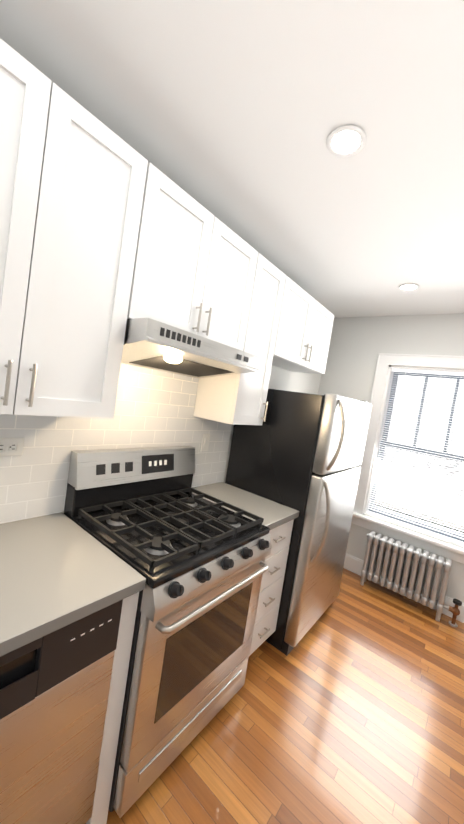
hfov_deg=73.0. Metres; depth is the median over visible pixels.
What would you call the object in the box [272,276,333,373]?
upper cabinet
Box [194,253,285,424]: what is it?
upper cabinet
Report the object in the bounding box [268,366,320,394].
wall
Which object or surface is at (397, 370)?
window blinds
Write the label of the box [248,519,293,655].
base cabinet
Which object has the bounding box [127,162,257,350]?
upper cabinet
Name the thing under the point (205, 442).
light switch
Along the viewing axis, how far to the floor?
1.52 m
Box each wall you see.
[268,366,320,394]
[318,313,463,602]
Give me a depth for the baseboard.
2.83 m
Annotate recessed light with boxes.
[326,125,365,156]
[398,283,419,290]
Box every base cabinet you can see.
[86,592,138,823]
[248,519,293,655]
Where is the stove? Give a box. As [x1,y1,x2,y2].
[64,446,271,817]
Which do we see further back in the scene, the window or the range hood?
the window
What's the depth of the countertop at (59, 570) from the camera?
0.98 m
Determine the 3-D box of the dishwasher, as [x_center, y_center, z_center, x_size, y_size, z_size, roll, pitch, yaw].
[-0.829,0.951,0.970,0.624,0.870,0.592,11,4,38]
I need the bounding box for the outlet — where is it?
[0,438,23,455]
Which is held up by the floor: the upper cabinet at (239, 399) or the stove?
the stove
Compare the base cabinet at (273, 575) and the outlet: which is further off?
the base cabinet at (273, 575)
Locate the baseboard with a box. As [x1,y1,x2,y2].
[343,553,463,622]
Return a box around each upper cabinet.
[0,38,147,418]
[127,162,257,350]
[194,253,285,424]
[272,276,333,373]
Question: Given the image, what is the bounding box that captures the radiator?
[360,531,461,627]
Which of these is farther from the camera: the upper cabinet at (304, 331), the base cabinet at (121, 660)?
the upper cabinet at (304, 331)
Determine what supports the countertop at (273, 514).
on the base cabinet at (273, 575)
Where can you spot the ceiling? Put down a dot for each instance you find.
(232, 115)
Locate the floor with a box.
[106,568,463,823]
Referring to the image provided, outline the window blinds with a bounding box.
[367,368,463,544]
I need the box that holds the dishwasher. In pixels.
[0,599,122,823]
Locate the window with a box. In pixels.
[351,353,463,563]
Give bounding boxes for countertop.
[0,512,145,656]
[192,482,298,529]
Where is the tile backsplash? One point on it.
(154, 408)
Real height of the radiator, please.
0.485 m
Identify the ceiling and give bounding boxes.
[0,0,463,317]
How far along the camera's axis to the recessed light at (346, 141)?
1.16 m
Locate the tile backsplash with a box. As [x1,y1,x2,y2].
[0,363,233,523]
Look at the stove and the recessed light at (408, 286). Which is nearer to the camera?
the stove
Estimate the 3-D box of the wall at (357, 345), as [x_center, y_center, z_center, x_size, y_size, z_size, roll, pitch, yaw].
[1.908,0.424,2.822,2.450,2.548,0.250,11,4,38]
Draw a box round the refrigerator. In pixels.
[225,389,371,655]
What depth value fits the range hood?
1.37 m
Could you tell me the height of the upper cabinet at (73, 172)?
0.970 m
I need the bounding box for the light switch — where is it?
[200,434,209,450]
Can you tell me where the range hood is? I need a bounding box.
[121,318,260,377]
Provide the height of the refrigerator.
1.665 m

